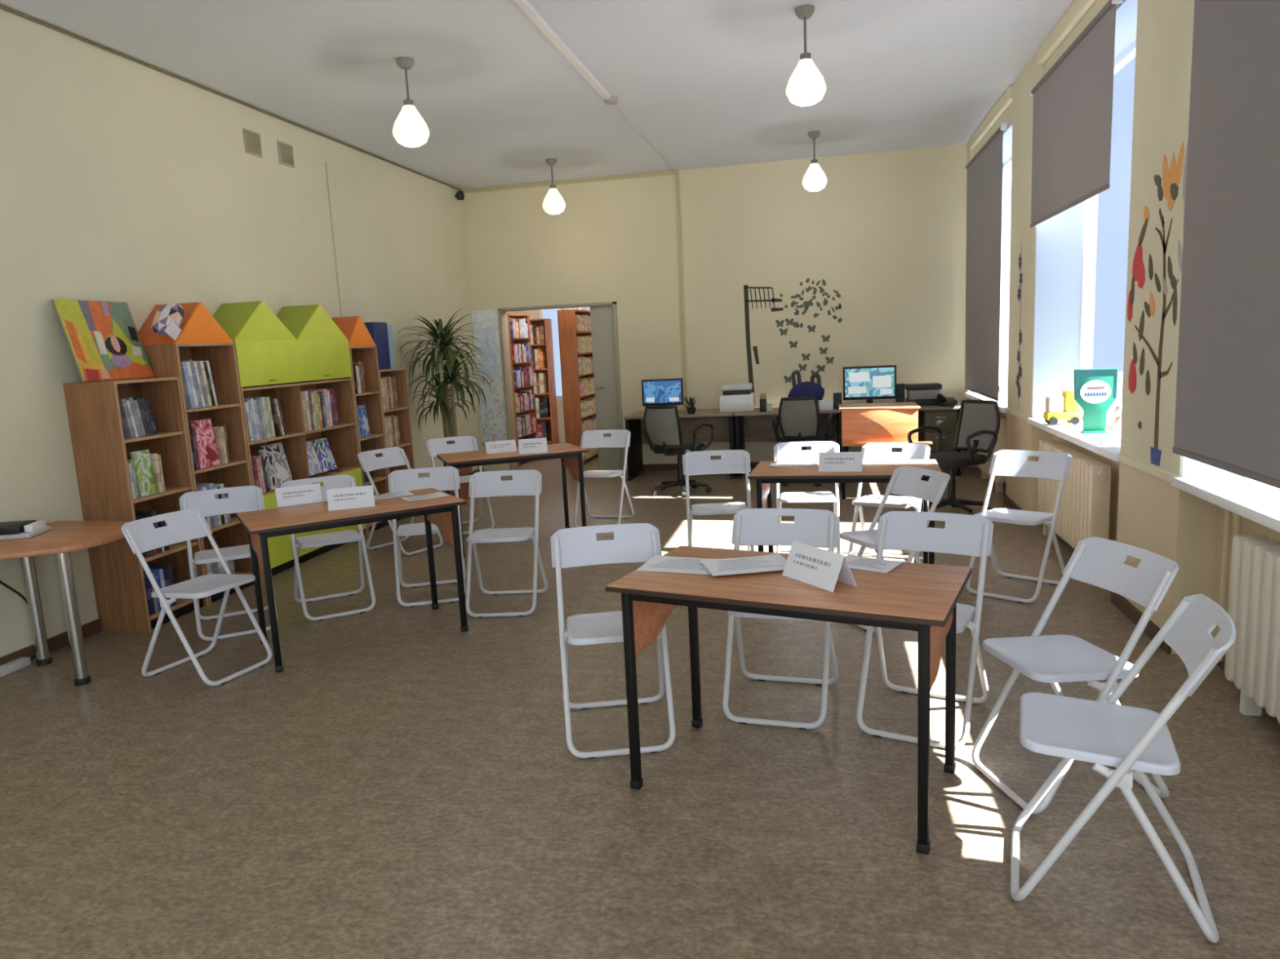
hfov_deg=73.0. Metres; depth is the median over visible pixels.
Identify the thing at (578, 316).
book
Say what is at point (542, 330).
book
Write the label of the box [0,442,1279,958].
floor
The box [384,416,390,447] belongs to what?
book
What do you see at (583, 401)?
book
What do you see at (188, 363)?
book
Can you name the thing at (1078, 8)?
trim
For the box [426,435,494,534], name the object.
folding chair
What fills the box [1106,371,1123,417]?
ground
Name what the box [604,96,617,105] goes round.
smoke detector
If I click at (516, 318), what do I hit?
book
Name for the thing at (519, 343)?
book
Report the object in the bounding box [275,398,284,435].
book
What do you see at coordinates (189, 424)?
book
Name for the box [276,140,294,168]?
air vent
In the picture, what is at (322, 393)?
book
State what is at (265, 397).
book
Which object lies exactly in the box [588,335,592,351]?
book
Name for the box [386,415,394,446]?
book
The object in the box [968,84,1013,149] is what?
trim
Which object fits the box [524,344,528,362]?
book
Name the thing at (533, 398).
book
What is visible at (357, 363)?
book
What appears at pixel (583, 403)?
book
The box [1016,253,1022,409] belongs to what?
wall decal
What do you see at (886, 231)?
wall
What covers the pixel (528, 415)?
book
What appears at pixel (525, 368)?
book
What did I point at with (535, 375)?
book
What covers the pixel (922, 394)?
scanner
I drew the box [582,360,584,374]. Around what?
book
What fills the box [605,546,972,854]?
table
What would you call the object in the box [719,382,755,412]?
printer
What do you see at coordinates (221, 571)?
book
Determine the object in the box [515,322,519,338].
book
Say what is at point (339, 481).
folding chair
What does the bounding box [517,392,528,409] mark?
book
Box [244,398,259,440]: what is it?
book
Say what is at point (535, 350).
book
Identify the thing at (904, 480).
folding chair
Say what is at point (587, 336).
book
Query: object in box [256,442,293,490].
picture book
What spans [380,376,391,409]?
book
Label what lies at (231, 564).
book
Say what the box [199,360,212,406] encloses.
book
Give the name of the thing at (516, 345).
book
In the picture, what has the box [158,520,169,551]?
book
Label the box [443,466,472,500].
pot
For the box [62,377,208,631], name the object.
bookcase
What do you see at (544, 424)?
book
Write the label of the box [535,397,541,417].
book
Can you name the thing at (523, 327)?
book
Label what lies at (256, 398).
book
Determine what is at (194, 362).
book
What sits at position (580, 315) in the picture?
book
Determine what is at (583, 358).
book
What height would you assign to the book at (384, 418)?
0.280 m
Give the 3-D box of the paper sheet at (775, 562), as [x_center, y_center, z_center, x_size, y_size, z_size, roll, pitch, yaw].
[0.380,0.301,3.078,0.297,0.006,0.210,-4,9,-8]
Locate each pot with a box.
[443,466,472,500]
[1150,446,1161,466]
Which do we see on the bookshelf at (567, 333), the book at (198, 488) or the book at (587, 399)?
the book at (587, 399)
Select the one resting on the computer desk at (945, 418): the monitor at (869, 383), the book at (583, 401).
the monitor at (869, 383)
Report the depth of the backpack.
9.58 m
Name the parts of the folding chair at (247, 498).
backrest, seat, frame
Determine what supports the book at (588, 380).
on the bookshelf at (567, 333)
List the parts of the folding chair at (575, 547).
backrest, frame, seat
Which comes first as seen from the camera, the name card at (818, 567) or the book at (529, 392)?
the name card at (818, 567)
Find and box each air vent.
[242,128,262,158]
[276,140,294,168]
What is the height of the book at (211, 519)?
0.270 m
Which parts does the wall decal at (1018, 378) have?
stem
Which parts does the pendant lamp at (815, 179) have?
stem, lamp shade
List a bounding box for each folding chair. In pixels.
[120,509,271,686]
[178,485,277,640]
[280,475,375,621]
[357,447,443,555]
[387,466,466,607]
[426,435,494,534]
[465,470,548,617]
[550,523,675,759]
[573,429,634,527]
[682,449,754,551]
[722,508,838,729]
[773,441,840,554]
[840,466,950,632]
[848,442,930,562]
[856,511,993,749]
[965,449,1071,603]
[971,537,1178,814]
[1009,594,1235,943]
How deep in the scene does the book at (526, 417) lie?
11.93 m
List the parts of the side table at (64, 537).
leg, leg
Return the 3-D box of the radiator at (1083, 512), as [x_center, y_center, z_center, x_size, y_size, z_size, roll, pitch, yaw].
[2.913,0.150,5.871,0.110,0.700,1.408,-1,9,12]
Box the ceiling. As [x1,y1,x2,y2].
[0,0,1075,189]
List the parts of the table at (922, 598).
leg, panel, leg, frame, leg, panel, leg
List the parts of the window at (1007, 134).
sill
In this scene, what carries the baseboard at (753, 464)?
attached to the wall at (886, 231)
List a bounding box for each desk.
[623,408,736,480]
[733,404,840,479]
[838,401,932,499]
[844,405,960,475]
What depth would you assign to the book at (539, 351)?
13.66 m
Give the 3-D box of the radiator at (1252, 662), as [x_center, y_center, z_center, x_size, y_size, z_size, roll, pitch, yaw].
[2.314,0.633,3.007,0.110,0.700,1.076,-1,9,12]
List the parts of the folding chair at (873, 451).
seat, frame, backrest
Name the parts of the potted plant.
pot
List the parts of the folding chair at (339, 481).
backrest, seat, frame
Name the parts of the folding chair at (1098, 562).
seat, frame, backrest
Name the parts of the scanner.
lid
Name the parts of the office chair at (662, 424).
armrest, backrest, frame, arm, arm, seat, arm, arm, armrest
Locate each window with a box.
[538,309,562,399]
[964,123,1012,413]
[1026,0,1137,462]
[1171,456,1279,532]
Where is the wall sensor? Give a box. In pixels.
[454,191,464,199]
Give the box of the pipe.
[1217,509,1241,661]
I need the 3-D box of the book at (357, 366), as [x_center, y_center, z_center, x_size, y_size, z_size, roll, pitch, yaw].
[-2.542,-0.871,7.595,0.170,0.230,0.020,-1,9,12]
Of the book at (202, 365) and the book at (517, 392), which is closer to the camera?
the book at (202, 365)
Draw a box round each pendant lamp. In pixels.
[392,56,429,146]
[542,158,565,213]
[786,4,826,106]
[802,130,826,191]
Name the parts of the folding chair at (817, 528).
seat, backrest, frame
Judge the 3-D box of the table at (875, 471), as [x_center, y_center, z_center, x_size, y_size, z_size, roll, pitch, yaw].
[1.268,0.292,5.344,1.103,0.745,0.603,0,9,15]
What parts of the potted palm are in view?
crown, crown, crown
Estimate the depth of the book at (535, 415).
12.25 m
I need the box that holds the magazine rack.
[306,435,341,477]
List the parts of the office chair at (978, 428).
armrest, arm, arm, seat, arm, arm, backrest, frame, armrest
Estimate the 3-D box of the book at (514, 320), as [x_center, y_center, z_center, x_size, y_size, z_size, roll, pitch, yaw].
[-1.728,-2.003,11.521,0.160,0.244,0.054,-1,9,12]
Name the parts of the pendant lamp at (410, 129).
stem, lamp shade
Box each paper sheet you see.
[373,491,414,500]
[401,492,448,501]
[635,555,728,574]
[700,553,786,576]
[768,462,817,466]
[844,554,905,573]
[1097,440,1120,443]
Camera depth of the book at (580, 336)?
11.58 m
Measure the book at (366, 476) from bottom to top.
0.260 m
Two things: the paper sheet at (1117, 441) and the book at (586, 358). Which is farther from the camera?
the book at (586, 358)
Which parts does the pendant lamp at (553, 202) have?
stem, lamp shade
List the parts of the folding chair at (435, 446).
backrest, seat, frame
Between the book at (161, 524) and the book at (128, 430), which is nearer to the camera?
the book at (128, 430)
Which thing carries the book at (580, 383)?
on the bookshelf at (567, 333)
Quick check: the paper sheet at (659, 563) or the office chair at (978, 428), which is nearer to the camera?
the paper sheet at (659, 563)
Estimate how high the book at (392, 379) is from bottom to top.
0.290 m
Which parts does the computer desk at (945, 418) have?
drawer, drawer, drawer, leg panel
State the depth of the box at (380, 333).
8.00 m
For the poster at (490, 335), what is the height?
0.605 m
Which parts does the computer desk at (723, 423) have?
leg panel, modesty panel, leg panel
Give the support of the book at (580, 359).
on the bookshelf at (567, 333)
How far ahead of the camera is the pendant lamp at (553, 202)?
9.10 m
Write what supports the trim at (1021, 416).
attached to the wall at (1148, 513)
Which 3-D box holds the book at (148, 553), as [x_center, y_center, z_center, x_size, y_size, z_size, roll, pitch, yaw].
[-3.031,0.343,5.195,0.170,0.240,0.050,-1,9,12]
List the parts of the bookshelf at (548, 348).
shelf, shelf, shelf, shelf, panel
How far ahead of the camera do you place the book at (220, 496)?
5.82 m
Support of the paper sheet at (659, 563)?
on the table at (922, 598)
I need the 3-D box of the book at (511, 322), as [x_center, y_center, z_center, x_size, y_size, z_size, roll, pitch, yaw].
[-1.754,-1.970,11.400,0.160,0.219,0.053,-1,9,12]
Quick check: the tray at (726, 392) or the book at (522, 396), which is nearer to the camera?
the tray at (726, 392)
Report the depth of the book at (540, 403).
13.79 m
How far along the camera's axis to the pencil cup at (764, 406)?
9.54 m
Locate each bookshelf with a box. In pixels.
[506,313,537,466]
[529,318,559,444]
[556,309,598,464]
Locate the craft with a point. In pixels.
(167, 319)
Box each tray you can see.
[723,389,751,395]
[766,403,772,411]
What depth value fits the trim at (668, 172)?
10.26 m
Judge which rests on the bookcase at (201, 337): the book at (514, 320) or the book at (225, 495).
the book at (225, 495)
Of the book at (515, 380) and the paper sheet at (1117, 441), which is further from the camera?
the book at (515, 380)
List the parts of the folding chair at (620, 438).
seat, backrest, frame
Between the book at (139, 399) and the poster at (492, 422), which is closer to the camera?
the book at (139, 399)
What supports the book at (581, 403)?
on the bookshelf at (567, 333)
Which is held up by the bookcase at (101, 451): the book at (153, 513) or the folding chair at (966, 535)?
the book at (153, 513)
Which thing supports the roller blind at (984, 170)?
attached to the window at (1007, 134)
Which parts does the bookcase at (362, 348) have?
roof panel, panel, edge trim, panel, shelf, panel, shelf, shelf, shelf, edge trim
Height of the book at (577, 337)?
0.214 m
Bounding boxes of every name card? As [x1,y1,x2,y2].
[275,483,322,506]
[326,484,374,511]
[484,440,516,453]
[518,437,547,454]
[782,541,856,592]
[818,452,862,471]
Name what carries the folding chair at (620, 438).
on the floor
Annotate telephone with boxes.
[936,393,959,406]
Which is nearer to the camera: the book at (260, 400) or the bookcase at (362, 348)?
the book at (260, 400)
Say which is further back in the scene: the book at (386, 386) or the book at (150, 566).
the book at (386, 386)
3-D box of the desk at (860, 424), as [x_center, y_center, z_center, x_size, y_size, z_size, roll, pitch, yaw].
[2.324,-0.279,8.253,0.820,0.860,0.600,-1,9,12]
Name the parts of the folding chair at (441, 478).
seat, backrest, frame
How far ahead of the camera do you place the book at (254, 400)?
6.20 m
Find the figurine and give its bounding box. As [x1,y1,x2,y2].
[1111,404,1121,438]
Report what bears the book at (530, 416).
on the bookshelf at (526, 317)
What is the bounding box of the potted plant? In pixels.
[683,395,696,413]
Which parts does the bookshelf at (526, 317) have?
panel, panel, shelf, shelf, shelf, shelf, panel, shelf, shelf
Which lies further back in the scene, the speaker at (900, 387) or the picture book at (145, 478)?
the speaker at (900, 387)
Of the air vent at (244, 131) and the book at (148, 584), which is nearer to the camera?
the book at (148, 584)
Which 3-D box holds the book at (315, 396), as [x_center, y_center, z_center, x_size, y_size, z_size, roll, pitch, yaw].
[-2.673,-0.555,6.950,0.170,0.300,0.050,-1,9,12]
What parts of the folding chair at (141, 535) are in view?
backrest, frame, seat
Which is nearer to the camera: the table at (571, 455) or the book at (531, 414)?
the table at (571, 455)
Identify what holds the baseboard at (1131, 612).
attached to the wall at (1148, 513)
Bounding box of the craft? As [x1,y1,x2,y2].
[151,302,184,341]
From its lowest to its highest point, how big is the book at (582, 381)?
0.204 m
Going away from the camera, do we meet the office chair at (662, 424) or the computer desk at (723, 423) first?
the office chair at (662, 424)
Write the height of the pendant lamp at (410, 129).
0.549 m
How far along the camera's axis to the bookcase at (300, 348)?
6.71 m
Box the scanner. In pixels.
[904,382,942,405]
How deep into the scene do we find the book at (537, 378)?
13.73 m
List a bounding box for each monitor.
[641,377,684,406]
[842,364,896,403]
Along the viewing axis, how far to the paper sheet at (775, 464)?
5.47 m
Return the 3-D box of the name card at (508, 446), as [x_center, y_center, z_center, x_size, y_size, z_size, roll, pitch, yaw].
[-1.116,-0.265,6.919,0.240,0.090,0.100,-6,9,-18]
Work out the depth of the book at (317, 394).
6.97 m
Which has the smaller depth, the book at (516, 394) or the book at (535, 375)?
the book at (516, 394)
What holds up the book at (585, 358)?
on the bookshelf at (567, 333)
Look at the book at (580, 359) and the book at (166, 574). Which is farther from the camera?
the book at (580, 359)
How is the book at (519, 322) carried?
on the bookshelf at (526, 317)
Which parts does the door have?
panel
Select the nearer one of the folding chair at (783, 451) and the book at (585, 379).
the folding chair at (783, 451)
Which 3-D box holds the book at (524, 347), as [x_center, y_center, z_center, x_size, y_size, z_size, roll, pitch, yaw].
[-1.649,-1.715,11.875,0.160,0.211,0.056,-1,9,12]
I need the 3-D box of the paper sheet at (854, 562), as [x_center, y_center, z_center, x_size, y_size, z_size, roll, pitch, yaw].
[0.803,0.295,3.050,0.210,0.007,0.160,5,12,39]
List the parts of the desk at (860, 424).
leg, leg, panel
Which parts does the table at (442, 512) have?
leg, panel, leg, frame, leg, panel, leg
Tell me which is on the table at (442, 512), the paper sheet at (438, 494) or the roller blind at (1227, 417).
the paper sheet at (438, 494)
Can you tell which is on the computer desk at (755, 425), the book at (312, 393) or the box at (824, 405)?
the box at (824, 405)
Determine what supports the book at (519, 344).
on the bookshelf at (526, 317)
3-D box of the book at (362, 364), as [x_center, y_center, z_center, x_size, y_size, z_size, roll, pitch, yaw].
[-2.529,-0.902,7.658,0.170,0.270,0.030,-1,9,12]
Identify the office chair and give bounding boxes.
[643,405,714,497]
[772,396,835,486]
[907,400,1000,515]
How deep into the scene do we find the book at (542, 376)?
13.73 m
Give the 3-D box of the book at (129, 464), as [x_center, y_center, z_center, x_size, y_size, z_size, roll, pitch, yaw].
[-3.059,0.012,5.085,0.170,0.210,0.020,-1,9,12]
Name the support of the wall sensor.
attached to the wall at (122, 180)
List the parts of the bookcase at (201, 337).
roof panel, panel, edge trim, panel, panel, shelf, shelf, panel, shelf, shelf, edge trim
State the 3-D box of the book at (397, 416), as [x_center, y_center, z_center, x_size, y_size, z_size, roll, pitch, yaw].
[-2.391,-0.470,8.279,0.170,0.280,0.040,-1,9,12]
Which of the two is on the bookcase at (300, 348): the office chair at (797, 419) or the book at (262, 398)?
the book at (262, 398)
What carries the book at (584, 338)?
on the bookshelf at (567, 333)
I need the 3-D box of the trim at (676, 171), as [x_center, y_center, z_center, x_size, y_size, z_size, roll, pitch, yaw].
[0.490,-2.217,10.219,0.035,2.767,0.022,-1,9,12]
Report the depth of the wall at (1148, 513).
4.27 m
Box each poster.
[51,298,154,382]
[471,310,497,328]
[473,328,501,377]
[476,377,506,449]
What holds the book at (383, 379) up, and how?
on the bookcase at (402, 411)
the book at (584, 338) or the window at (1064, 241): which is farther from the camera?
the book at (584, 338)
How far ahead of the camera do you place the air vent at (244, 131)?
6.67 m
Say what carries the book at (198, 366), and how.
on the bookcase at (201, 337)
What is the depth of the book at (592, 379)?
11.88 m
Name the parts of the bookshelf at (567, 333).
panel, panel, shelf, shelf, shelf, shelf, panel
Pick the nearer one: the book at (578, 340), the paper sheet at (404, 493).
the paper sheet at (404, 493)
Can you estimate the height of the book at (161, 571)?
0.250 m
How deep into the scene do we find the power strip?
4.58 m
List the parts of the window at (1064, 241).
sill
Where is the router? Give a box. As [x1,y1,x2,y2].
[0,520,52,540]
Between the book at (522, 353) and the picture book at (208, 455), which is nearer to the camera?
the picture book at (208, 455)
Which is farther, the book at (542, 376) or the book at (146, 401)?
the book at (542, 376)
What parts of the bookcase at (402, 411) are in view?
edge trim, panel, shelf, panel, shelf, edge trim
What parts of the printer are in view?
scanner lid, paper drawer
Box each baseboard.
[0,466,484,665]
[643,462,759,470]
[964,466,1225,671]
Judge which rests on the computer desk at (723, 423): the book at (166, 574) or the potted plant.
the potted plant
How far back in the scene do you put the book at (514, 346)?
11.47 m
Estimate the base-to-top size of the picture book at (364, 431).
0.282 m
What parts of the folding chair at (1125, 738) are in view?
seat, frame, backrest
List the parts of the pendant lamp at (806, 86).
stem, lamp shade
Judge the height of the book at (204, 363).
0.291 m
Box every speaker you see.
[833,392,841,408]
[895,383,904,402]
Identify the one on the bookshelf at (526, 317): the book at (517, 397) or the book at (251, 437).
the book at (517, 397)
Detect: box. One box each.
[364,322,395,369]
[817,400,833,410]
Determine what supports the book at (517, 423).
on the bookshelf at (526, 317)
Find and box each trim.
[0,4,462,191]
[324,162,342,317]
[462,171,675,193]
[512,0,610,99]
[613,104,674,171]
[675,169,687,408]
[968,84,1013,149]
[1005,408,1031,421]
[1037,0,1096,64]
[1118,453,1178,483]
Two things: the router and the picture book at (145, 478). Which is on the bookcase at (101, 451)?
the picture book at (145, 478)
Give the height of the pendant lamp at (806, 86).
0.549 m
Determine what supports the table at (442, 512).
on the floor
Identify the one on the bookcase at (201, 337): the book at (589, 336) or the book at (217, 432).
the book at (217, 432)
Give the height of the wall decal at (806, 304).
1.438 m
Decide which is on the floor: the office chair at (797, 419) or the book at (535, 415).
the office chair at (797, 419)
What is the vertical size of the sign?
0.410 m
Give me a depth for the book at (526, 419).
11.87 m
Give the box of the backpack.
[787,369,824,402]
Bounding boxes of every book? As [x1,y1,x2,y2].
[118,397,142,437]
[118,399,135,438]
[126,400,138,437]
[127,459,138,498]
[128,463,136,499]
[129,449,158,497]
[133,397,150,435]
[133,399,146,436]
[134,510,162,553]
[135,515,153,556]
[137,453,163,493]
[141,397,154,435]
[142,568,161,611]
[143,573,155,615]
[145,400,156,435]
[147,564,176,605]
[151,573,159,613]
[157,454,165,492]
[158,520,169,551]
[158,568,173,606]
[159,568,166,599]
[180,359,202,408]
[180,361,195,408]
[185,360,199,408]
[188,418,220,468]
[188,423,196,470]
[191,426,199,470]
[193,360,205,407]
[195,360,208,407]
[195,483,218,527]
[196,486,211,528]
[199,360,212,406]
[203,360,217,405]
[203,362,215,406]
[205,487,214,528]
[206,563,212,574]
[211,561,218,573]
[212,425,230,462]
[212,426,227,463]
[212,428,225,464]
[213,484,228,523]
[213,486,222,525]
[217,487,225,524]
[217,561,224,573]
[223,487,231,522]
[228,560,235,574]
[244,397,270,438]
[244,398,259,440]
[244,400,257,440]
[244,401,253,441]
[250,456,266,493]
[250,457,264,493]
[251,458,257,486]
[253,396,275,437]
[253,397,265,439]
[253,399,262,439]
[253,459,258,487]
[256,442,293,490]
[258,396,273,438]
[258,399,267,439]
[260,456,268,492]
[269,397,280,436]
[272,399,282,435]
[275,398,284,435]
[276,399,287,435]
[300,391,308,431]
[300,391,311,431]
[305,388,330,426]
[306,440,323,475]
[307,391,315,430]
[311,391,320,429]
[311,392,316,429]
[312,437,337,471]
[315,388,336,426]
[316,391,324,427]
[316,393,322,428]
[321,392,327,427]
[327,390,333,426]
[332,389,338,425]
[352,360,364,392]
[352,363,358,393]
[355,365,359,393]
[356,404,370,438]
[357,366,361,393]
[360,361,365,392]
[364,471,367,482]
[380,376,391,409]
[381,377,387,410]
[381,378,385,410]
[382,377,389,409]
[384,414,395,446]
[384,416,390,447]
[384,417,388,448]
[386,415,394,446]
[387,417,392,447]
[388,377,393,408]
[389,376,398,408]
[391,377,395,408]
[393,415,398,445]
[393,415,400,444]
[509,318,515,338]
[509,321,514,338]
[511,343,515,363]
[512,367,522,386]
[513,370,520,387]
[513,371,519,387]
[513,372,517,388]
[514,318,526,337]
[514,320,517,338]
[514,344,518,363]
[514,346,516,363]
[515,319,523,338]
[515,320,521,338]
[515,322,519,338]
[515,342,529,361]
[515,392,519,413]
[516,416,526,435]
[516,417,521,436]
[516,422,520,436]
[517,342,530,361]
[517,343,521,362]
[517,391,530,409]
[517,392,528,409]
[517,394,521,412]
[517,396,519,412]
[517,413,530,433]
[519,390,532,408]
[520,344,524,362]
[520,346,523,362]
[520,394,524,411]
[520,413,533,432]
[520,417,524,435]
[520,419,524,435]
[521,367,524,386]
[521,372,524,386]
[522,319,524,337]
[524,320,529,337]
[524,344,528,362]
[524,346,526,362]
[524,366,527,386]
[525,323,528,337]
[525,416,529,434]
[525,418,528,434]
[526,366,531,385]
[526,367,530,386]
[526,371,528,386]
[528,391,531,408]
[529,324,535,344]
[529,346,532,361]
[529,416,532,433]
[530,368,533,385]
[531,350,535,368]
[531,392,534,408]
[532,326,538,344]
[532,414,537,431]
[533,373,538,393]
[534,349,538,368]
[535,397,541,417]
[536,327,540,344]
[536,377,539,393]
[537,348,542,368]
[537,422,542,438]
[538,325,546,343]
[538,372,546,393]
[538,400,544,417]
[540,351,546,368]
[541,421,549,441]
[543,397,551,417]
[575,315,580,331]
[575,316,578,331]
[576,336,581,352]
[577,339,580,353]
[577,356,586,373]
[577,358,581,374]
[578,377,587,395]
[578,379,586,395]
[578,380,584,395]
[579,315,582,331]
[579,315,587,331]
[579,382,582,396]
[580,336,587,352]
[580,337,583,352]
[580,359,582,374]
[580,400,587,416]
[580,402,583,417]
[581,316,586,331]
[581,398,594,413]
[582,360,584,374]
[582,403,586,416]
[582,419,591,430]
[582,424,585,433]
[584,337,586,352]
[585,357,591,373]
[585,358,586,373]
[586,336,589,352]
[586,358,588,373]
[586,378,591,393]
[587,377,594,393]
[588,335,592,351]
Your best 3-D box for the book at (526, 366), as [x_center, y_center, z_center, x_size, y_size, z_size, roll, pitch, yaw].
[-1.605,-1.440,12.065,0.160,0.259,0.038,-1,9,12]
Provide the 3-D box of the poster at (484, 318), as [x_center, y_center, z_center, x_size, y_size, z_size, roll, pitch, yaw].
[-1.937,-1.997,10.772,0.337,0.215,0.003,-1,9,12]
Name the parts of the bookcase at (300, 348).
roof panel, panel, edge trim, panel, door, flap door, shelf, roof panel, shelf, shelf, door, panel, edge trim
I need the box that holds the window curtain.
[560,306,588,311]
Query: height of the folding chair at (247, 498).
0.802 m
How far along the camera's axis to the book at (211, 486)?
5.74 m
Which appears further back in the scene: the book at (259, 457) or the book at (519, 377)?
the book at (519, 377)
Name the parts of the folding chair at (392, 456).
backrest, frame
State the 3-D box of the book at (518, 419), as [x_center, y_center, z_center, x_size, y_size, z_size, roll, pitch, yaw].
[-1.683,-0.709,11.644,0.160,0.262,0.041,-1,9,12]
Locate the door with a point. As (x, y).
(603, 315)
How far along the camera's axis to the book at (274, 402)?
6.43 m
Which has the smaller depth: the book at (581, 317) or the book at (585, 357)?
the book at (581, 317)
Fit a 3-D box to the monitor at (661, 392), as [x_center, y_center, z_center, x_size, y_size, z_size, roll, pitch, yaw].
[0.262,-0.946,9.866,0.470,0.400,0.190,-1,9,9]
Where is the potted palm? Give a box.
[399,308,497,500]
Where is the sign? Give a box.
[1074,368,1118,433]
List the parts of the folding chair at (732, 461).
backrest, seat, frame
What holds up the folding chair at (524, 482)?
on the floor
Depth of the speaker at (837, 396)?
9.45 m
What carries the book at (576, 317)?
on the bookshelf at (567, 333)
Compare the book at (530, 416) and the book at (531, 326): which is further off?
the book at (531, 326)
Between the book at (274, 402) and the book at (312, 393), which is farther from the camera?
the book at (312, 393)
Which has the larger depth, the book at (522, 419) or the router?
the book at (522, 419)
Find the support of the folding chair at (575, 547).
on the floor
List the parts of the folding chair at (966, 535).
frame, backrest, seat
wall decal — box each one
[743,278,841,404]
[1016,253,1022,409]
[1127,142,1187,466]
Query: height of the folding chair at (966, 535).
0.802 m
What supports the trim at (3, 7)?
attached to the wall at (122, 180)
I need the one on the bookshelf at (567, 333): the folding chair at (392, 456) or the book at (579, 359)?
the book at (579, 359)
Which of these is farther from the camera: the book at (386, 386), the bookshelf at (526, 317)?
the bookshelf at (526, 317)
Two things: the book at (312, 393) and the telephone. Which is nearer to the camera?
the book at (312, 393)
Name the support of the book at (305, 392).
on the bookcase at (300, 348)
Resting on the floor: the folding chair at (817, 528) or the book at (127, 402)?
the folding chair at (817, 528)
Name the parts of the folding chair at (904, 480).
seat, frame, backrest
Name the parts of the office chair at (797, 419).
armrest, backrest, frame, seat, armrest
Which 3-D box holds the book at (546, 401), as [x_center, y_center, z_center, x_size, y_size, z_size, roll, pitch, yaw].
[-1.487,-1.151,13.841,0.059,0.305,0.150,-1,9,12]
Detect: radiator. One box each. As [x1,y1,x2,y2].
[977,415,1007,492]
[1037,440,1111,548]
[1224,534,1279,724]
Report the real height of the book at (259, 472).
0.261 m
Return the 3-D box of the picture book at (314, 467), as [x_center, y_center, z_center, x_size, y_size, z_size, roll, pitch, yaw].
[-2.640,-0.171,6.928,0.077,0.262,0.192,-1,9,12]
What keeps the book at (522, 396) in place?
on the bookshelf at (526, 317)
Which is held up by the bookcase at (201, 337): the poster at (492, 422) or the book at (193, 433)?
the book at (193, 433)
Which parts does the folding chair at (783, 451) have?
backrest, seat, frame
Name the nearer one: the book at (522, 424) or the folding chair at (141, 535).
the folding chair at (141, 535)
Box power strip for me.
[0,580,36,677]
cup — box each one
[760,392,772,412]
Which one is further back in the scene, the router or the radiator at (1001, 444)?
the radiator at (1001, 444)
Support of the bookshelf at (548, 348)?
on the floor
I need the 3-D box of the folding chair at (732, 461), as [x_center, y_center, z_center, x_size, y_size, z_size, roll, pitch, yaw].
[0.527,0.234,5.755,0.454,0.802,0.498,-2,9,3]
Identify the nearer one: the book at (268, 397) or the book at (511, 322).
the book at (268, 397)
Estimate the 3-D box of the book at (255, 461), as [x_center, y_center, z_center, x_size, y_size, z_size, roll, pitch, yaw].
[-2.823,-0.014,6.202,0.170,0.250,0.020,-1,9,12]
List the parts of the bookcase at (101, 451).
panel, panel, panel, edge trim, shelf, shelf, panel, shelf, shelf, edge trim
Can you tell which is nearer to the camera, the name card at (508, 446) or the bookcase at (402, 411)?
the name card at (508, 446)
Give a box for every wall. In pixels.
[0,8,482,657]
[462,143,967,471]
[506,309,564,442]
[964,0,1279,654]
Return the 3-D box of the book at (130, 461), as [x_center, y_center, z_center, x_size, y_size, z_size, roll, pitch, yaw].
[-3.055,-0.002,5.105,0.170,0.230,0.020,-1,9,12]
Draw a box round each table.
[0,520,127,686]
[235,488,468,672]
[436,442,588,557]
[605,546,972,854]
[747,459,942,564]
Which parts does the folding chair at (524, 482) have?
seat, backrest, frame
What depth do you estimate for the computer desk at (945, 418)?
9.13 m
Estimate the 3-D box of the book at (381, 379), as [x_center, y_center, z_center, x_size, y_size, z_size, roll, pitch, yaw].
[-2.457,-0.781,7.990,0.170,0.290,0.040,-1,9,12]
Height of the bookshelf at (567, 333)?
2.020 m
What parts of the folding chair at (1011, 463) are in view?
seat, frame, backrest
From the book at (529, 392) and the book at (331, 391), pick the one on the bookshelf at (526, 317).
the book at (529, 392)
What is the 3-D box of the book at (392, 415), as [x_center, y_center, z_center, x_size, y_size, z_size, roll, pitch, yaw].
[-2.410,-0.464,8.187,0.170,0.300,0.040,-1,9,12]
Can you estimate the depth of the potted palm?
8.93 m
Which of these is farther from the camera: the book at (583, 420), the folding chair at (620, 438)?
the book at (583, 420)
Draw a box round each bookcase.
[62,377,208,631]
[137,302,262,604]
[213,301,368,581]
[330,315,392,534]
[378,368,414,521]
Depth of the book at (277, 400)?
6.48 m
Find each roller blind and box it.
[964,122,1006,401]
[1030,0,1122,227]
[1172,0,1279,488]
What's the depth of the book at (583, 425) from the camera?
11.39 m
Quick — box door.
[497,301,624,470]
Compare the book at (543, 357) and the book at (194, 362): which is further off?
the book at (543, 357)
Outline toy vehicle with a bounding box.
[1043,389,1080,425]
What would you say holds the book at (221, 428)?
on the bookcase at (201, 337)

